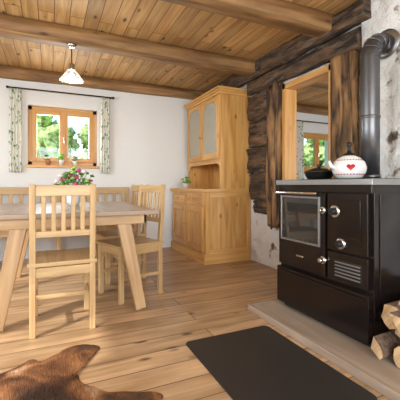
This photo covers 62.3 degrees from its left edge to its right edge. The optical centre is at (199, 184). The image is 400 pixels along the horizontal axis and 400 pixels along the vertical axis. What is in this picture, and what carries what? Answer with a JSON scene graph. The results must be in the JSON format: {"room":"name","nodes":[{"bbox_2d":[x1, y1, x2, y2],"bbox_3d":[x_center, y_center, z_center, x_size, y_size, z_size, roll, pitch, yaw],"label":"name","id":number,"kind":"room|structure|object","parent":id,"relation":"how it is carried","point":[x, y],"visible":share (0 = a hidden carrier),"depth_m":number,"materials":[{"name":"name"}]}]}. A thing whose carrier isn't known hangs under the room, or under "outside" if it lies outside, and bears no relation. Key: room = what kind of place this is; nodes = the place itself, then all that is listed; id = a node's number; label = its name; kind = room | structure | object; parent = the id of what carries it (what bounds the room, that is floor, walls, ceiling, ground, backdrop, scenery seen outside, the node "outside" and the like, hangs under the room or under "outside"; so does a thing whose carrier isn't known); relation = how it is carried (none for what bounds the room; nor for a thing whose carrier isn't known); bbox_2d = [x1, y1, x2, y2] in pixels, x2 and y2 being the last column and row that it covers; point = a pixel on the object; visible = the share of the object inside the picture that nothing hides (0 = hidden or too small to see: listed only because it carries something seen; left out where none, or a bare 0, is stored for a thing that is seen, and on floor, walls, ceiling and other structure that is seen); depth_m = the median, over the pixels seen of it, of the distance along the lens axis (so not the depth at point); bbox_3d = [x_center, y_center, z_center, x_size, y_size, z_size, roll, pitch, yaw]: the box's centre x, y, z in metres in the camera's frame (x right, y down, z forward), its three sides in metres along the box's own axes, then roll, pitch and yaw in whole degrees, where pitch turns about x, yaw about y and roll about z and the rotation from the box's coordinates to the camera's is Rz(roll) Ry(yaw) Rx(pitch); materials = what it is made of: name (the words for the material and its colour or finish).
{"room":"traditional dwelling","nodes":[
{"label":"traditional dwelling","id":0,"kind":"room"},
{"bbox_2d":[0,78,327,260],"bbox_3d":[-0.310,-0.265,5.284,8.160,2.430,0.280,0,0,-24],"label":"wall","id":1,"kind":"structure","parent":0,"point":[149,133],"depth_m":4.78,"materials":[{"name":"white paint"}]},
{"bbox_2d":[6,85,113,98],"bbox_3d":[-1.815,-1.220,4.399,1.324,0.036,0.088,0,0,-24],"label":"curtain rod","id":2,"kind":"object","parent":1,"relation":"attached to","point":[7,86],"visible":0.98,"depth_m":4.34,"materials":[{"name":"black metal"}]},
{"bbox_2d":[8,88,21,171],"bbox_3d":[-2.316,-0.685,4.145,0.148,1.050,0.049,0,0,-24],"label":"curtain","id":3,"kind":"object","parent":2,"relation":"hanging from","point":[15,128],"visible":1,"depth_m":4.14,"materials":[{"name":"white fabric"}]},
{"bbox_2d":[100,97,109,173],"bbox_3d":[-1.316,-0.685,4.598,0.137,1.050,0.048,0,0,-24],"label":"curtain","id":4,"kind":"object","parent":2,"relation":"hanging from","point":[104,102],"visible":1,"depth_m":4.59,"materials":[{"name":"white fabric"}]},
{"bbox_2d":[28,106,96,165],"bbox_3d":[-1.850,-0.647,4.489,0.860,0.775,0.135,0,0,-24],"label":"window","id":5,"kind":"structure","parent":1,"relation":"in","point":[33,111],"depth_m":4.46,"materials":[{"name":"brown wood"}]},
{"bbox_2d":[26,165,98,168],"bbox_3d":[-1.836,-0.244,4.460,0.900,0.032,0.160,0,0,-24],"label":"window sill","id":6,"kind":"structure","parent":1,"relation":"attached to","point":[38,166],"depth_m":4.37,"materials":[{"name":"brown wood"}]},
{"bbox_2d":[44,154,50,164],"bbox_3d":[-1.995,-0.334,4.342,0.076,0.145,0.080,0,0,34],"label":"pot","id":7,"kind":"object","parent":6,"relation":"on","point":[47,159],"visible":0.98,"depth_m":4.33,"materials":[{"name":"brown ceramic"}]},
{"bbox_2d":[58,153,63,164],"bbox_3d":[-1.853,-0.344,4.410,0.080,0.166,0.097,0,0,-24],"label":"pot","id":8,"kind":"object","parent":6,"relation":"on","point":[61,162],"visible":0.99,"depth_m":4.39,"materials":[{"name":"white ceramic"}]},
{"bbox_2d":[71,155,77,165],"bbox_3d":[-1.693,-0.332,4.485,0.094,0.141,0.096,0,0,-24],"label":"pot","id":9,"kind":"object","parent":6,"relation":"on","point":[74,158],"visible":1,"depth_m":4.47,"materials":[{"name":"white ceramic"}]},
{"bbox_2d":[0,65,204,99],"bbox_3d":[-1.796,-1.407,4.407,4.174,0.154,0.100,0,0,-24],"label":"ceiling beam","id":10,"kind":"structure","parent":1,"relation":"attached to","point":[6,72],"depth_m":4.53,"materials":[{"name":"brown wood"}]},
{"bbox_2d":[297,103,327,115],"bbox_3d":[1.737,-1.406,6.010,3.271,0.149,0.097,0,0,-24],"label":"trim","id":11,"kind":"structure","parent":1,"relation":"attached to","point":[302,108],"depth_m":6.12,"materials":[{"name":"brown wood"}]},
{"bbox_2d":[297,120,327,123],"bbox_3d":[2.279,-1.170,6.256,1.314,0.036,0.088,0,0,-24],"label":"curtain rod","id":12,"kind":"object","parent":1,"relation":"attached to","point":[297,120],"visible":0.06,"depth_m":6.13,"materials":[{"name":"black metal"}]},
{"bbox_2d":[297,121,303,179],"bbox_3d":[1.816,-0.630,6.019,0.184,1.060,0.048,0,0,-24],"label":"curtain","id":13,"kind":"object","parent":12,"relation":"hanging from","point":[300,134],"visible":0.87,"depth_m":6.01,"materials":[{"name":"white fabric"}]},
{"bbox_2d":[304,133,327,171],"bbox_3d":[2.230,-0.610,6.340,0.860,0.740,0.135,0,0,-24],"label":"window","id":14,"kind":"structure","parent":1,"relation":"in","point":[316,137],"depth_m":6.31,"materials":[{"name":"brown wood"}]},
{"bbox_2d":[0,0,356,106],"bbox_3d":[1.069,-1.520,2.242,8.160,0.080,6.960,0,0,-24],"label":"ceiling","id":15,"kind":"structure","parent":0,"point":[158,21],"depth_m":3.30,"materials":[{"name":"brown wood"}]},
{"bbox_2d":[67,43,76,78],"bbox_3d":[-1.223,-1.167,3.157,0.220,0.343,0.220,0,0,-24],"label":"pendant lamp","id":16,"kind":"object","parent":15,"relation":"hanging from","point":[71,67],"visible":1,"depth_m":3.14,"materials":[{"name":"silver metal"}]},
{"bbox_2d":[0,13,255,75],"bbox_3d":[-1.201,-1.405,3.168,4.234,0.155,0.213,0,0,-24],"label":"ceiling beam","id":17,"kind":"structure","parent":15,"relation":"attached to","point":[13,27],"depth_m":3.27,"materials":[{"name":"brown wood"}]},
{"bbox_2d":[160,0,334,37],"bbox_3d":[-0.722,-1.407,2.111,4.233,0.152,0.209,0,0,-24],"label":"ceiling beam","id":18,"kind":"structure","parent":15,"relation":"attached to","point":[279,14],"depth_m":2.64,"materials":[{"name":"brown wood"}]},
{"bbox_2d":[309,79,327,88],"bbox_3d":[2.306,-1.407,4.757,3.272,0.153,0.209,0,0,-24],"label":"ceiling beam","id":19,"kind":"structure","parent":15,"relation":"attached to","point":[323,84],"depth_m":4.41,"materials":[{"name":"brown wood"}]},
{"bbox_2d":[0,247,389,399],"bbox_3d":[1.069,0.990,2.242,8.160,0.080,6.960,0,0,-24],"label":"floor","id":20,"kind":"structure","parent":0,"point":[145,349],"depth_m":2.29,"materials":[{"name":"brown wood"}]},
{"bbox_2d":[27,184,96,338],"bbox_3d":[-0.953,0.472,2.293,0.415,0.956,0.466,0,0,-24],"label":"dining chair","id":21,"kind":"object","parent":20,"relation":"on","point":[77,256],"visible":1,"depth_m":2.12,"materials":[{"name":"brown wood"}]},
{"bbox_2d":[0,187,135,249],"bbox_3d":[-2.235,0.490,3.936,2.880,0.920,0.455,0,0,-24],"label":"bench","id":22,"kind":"object","parent":20,"relation":"on","point":[10,191],"visible":0.25,"depth_m":4.18,"materials":[{"name":"brown wood"}]},
{"bbox_2d":[0,201,158,331],"bbox_3d":[-1.174,0.571,2.976,1.200,0.762,1.510,0,0,-24],"label":"dining table","id":23,"kind":"object","parent":20,"relation":"on","point":[14,217],"visible":0.84,"depth_m":2.43,"materials":[{"name":"brown wood"}]},
{"bbox_2d":[53,166,94,205],"bbox_3d":[-1.175,0.005,3.088,0.360,0.370,0.350,0,0,-24],"label":"flower vase","id":24,"kind":"object","parent":23,"relation":"on","point":[71,179],"visible":0.64,"depth_m":3.06,"materials":[{"name":"white ceramic"}]},
{"bbox_2d":[0,344,162,399],"bbox_3d":[-0.700,0.935,1.155,1.321,0.026,1.491,0,0,-24],"label":"cowhide rug","id":25,"kind":"object","parent":20,"relation":"on","point":[56,377],"visible":1,"depth_m":1.57,"materials":[{"name":"brown fur"}]},
{"bbox_2d":[95,184,148,284],"bbox_3d":[-0.818,0.472,3.419,0.466,0.956,0.415,0,0,-34],"label":"dining chair","id":26,"kind":"object","parent":20,"relation":"on","point":[109,234],"visible":0.43,"depth_m":3.36,"materials":[{"name":"brown wood"}]},
{"bbox_2d":[96,184,165,304],"bbox_3d":[-0.605,0.472,2.913,0.466,0.956,0.415,0,0,-42],"label":"dining chair","id":27,"kind":"object","parent":20,"relation":"on","point":[143,244],"visible":0.85,"depth_m":2.89,"materials":[{"name":"brown wood"}]},
{"bbox_2d":[170,85,250,264],"bbox_3d":[0.091,-0.125,4.585,0.686,2.150,1.215,0,0,-24],"label":"pine dresser","id":28,"kind":"object","parent":20,"relation":"on","point":[212,216],"visible":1,"depth_m":4.15,"materials":[{"name":"brown wood"}]},
{"bbox_2d":[181,177,190,187],"bbox_3d":[-0.190,-0.040,4.736,0.168,0.166,0.134,0,0,-24],"label":"potted plant","id":29,"kind":"object","parent":28,"relation":"on","point":[186,183],"visible":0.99,"depth_m":4.72,"materials":[{"name":"green plant"}]},
{"bbox_2d":[186,326,376,399],"bbox_3d":[0.352,0.946,1.724,0.595,0.006,0.850,0,0,-24],"label":"floor mat","id":30,"kind":"object","parent":20,"relation":"on","point":[256,363],"visible":1,"depth_m":1.70,"materials":[{"name":"black rubber"}]},
{"bbox_2d":[247,299,399,399],"bbox_3d":[1.167,0.926,1.820,0.890,0.047,1.950,0,0,-24],"label":"hearth slab","id":31,"kind":"object","parent":20,"relation":"on","point":[359,360],"visible":0.63,"depth_m":1.86,"materials":[{"name":"beige stone"}]},
{"bbox_2d":[276,178,399,347],"bbox_3d":[1.022,0.432,2.275,0.679,0.942,0.830,0,0,-24],"label":"stove","id":32,"kind":"object","parent":31,"relation":"on","point":[339,239],"visible":1,"depth_m":1.96,"materials":[{"name":"black metal"}]},
{"bbox_2d":[304,164,332,178],"bbox_3d":[0.908,-0.099,2.526,0.220,0.118,0.220,0,0,-24],"label":"pot","id":33,"kind":"object","parent":32,"relation":"on","point":[315,173],"visible":0.9,"depth_m":2.45,"materials":[{"name":"black metal"}]},
{"bbox_2d":[327,142,366,178],"bbox_3d":[1.027,-0.169,2.284,0.225,0.258,0.225,0,0,38],"label":"teapot","id":34,"kind":"object","parent":32,"relation":"on","point":[349,165],"visible":0.96,"depth_m":2.21,"materials":[{"name":"white ceramic"}]},
{"bbox_2d":[359,28,399,177],"bbox_3d":[1.263,-0.590,2.385,0.250,1.100,0.210,0,0,-24],"label":"pipe","id":35,"kind":"object","parent":32,"relation":"on","point":[386,42],"visible":0.94,"depth_m":2.31,"materials":[{"name":"grey metal"}]},
{"bbox_2d":[371,300,399,367],"bbox_3d":[1.240,0.722,1.533,0.492,0.372,0.695,0,0,-24],"label":"firewood stack","id":36,"kind":"object","parent":31,"relation":"on","point":[386,344],"visible":1,"depth_m":1.70,"materials":[{"name":"brown wood"}]},
{"bbox_2d":[330,50,359,178],"bbox_3d":[1.221,-0.075,2.812,0.112,2.054,0.261,0,0,-24],"label":"post","id":37,"kind":"object","parent":20,"relation":"on","point":[344,67],"visible":0.39,"depth_m":2.76,"materials":[{"name":"brown wood"}]},
{"bbox_2d":[240,24,360,268],"bbox_3d":[1.506,-0.265,2.440,0.100,2.430,6.400,0,0,-24],"label":"wall","id":38,"kind":"structure","parent":0,"point":[264,240],"depth_m":3.93,"materials":[{"name":"stone"}]},
{"bbox_2d":[246,80,282,228],"bbox_3d":[0.753,-0.333,3.895,0.127,1.662,0.668,0,0,-21],"label":"wall","id":39,"kind":"structure","parent":38,"relation":"attached to","point":[264,110],"depth_m":3.75,"materials":[{"name":"brown wood"}]},
{"bbox_2d":[205,0,370,92],"bbox_3d":[0.722,-1.388,3.895,0.146,0.212,2.905,0,0,-24],"label":"trim","id":40,"kind":"structure","parent":38,"relation":"attached to","point":[359,11],"depth_m":3.20,"materials":[{"name":"brown wood"}]},
{"bbox_2d":[247,26,361,95],"bbox_3d":[0.962,-1.192,3.423,0.095,0.198,1.644,0,0,-24],"label":"trim","id":41,"kind":"structure","parent":38,"relation":"attached to","point":[351,40],"depth_m":3.14,"materials":[{"name":"brown wood"}]},
{"bbox_2d":[282,64,330,179],"bbox_3d":[1.107,-0.070,3.302,0.155,2.040,0.710,0,0,-24],"label":"door frame","id":42,"kind":"structure","parent":38,"relation":"attached to","point":[289,89],"depth_m":3.56,"materials":[{"name":"brown wood"}]},
{"bbox_2d":[361,0,399,177],"bbox_3d":[2.031,-0.255,1.104,0.100,2.422,3.532,0,0,-24],"label":"chimney breast","id":43,"kind":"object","parent":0,"point":[385,14],"visible":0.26,"depth_m":2.45,"materials":[{"name":"stone"}]},
{"label":"outside","id":44,"kind":"structure","parent":0,"visible":0},
{"bbox_3d":[-13.447,1.400,29.643,80.000,0.300,54.900,0,0,-24],"label":"ground","id":45,"kind":"structure","parent":44,"visible":0},
{"bbox_2d":[37,115,69,157],"bbox_3d":[-6.633,-1.352,10.952,4.359,5.204,3.286,0,0,-24],"label":"tree","id":46,"kind":"object","parent":45,"relation":"on","point":[47,130],"visible":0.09,"depth_m":10.40,"materials":[{"name":"green plant"}]},
{"bbox_2d":[58,123,79,157],"bbox_3d":[-7.086,-0.871,15.645,2.886,4.242,2.786,0,0,37],"label":"tree","id":47,"kind":"object","parent":45,"relation":"on","point":[73,145],"visible":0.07,"depth_m":15.90,"materials":[{"name":"green plant"}]},
{"bbox_2d":[76,123,88,158],"bbox_3d":[-3.677,-0.886,13.651,3.142,4.272,3.412,0,0,-24],"label":"tree","id":48,"kind":"object","parent":45,"relation":"on","point":[83,135],"visible":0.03,"depth_m":12.57,"materials":[{"name":"green plant"}]},
{"bbox_2d":[304,142,312,166],"bbox_3d":[6.446,-1.590,19.496,3.988,5.680,5.026,0,0,34],"label":"tree","id":49,"kind":"object","parent":45,"relation":"on","point":[307,144],"visible":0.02,"depth_m":18.49,"materials":[{"name":"green plant"}]},
{"bbox_2d":[304,139,323,166],"bbox_3d":[5.453,-1.131,15.829,4.600,4.761,2.724,0,0,-6],"label":"tree","id":50,"kind":"object","parent":45,"relation":"on","point":[308,150],"visible":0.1,"depth_m":15.32,"materials":[{"name":"green plant"}]}
]}

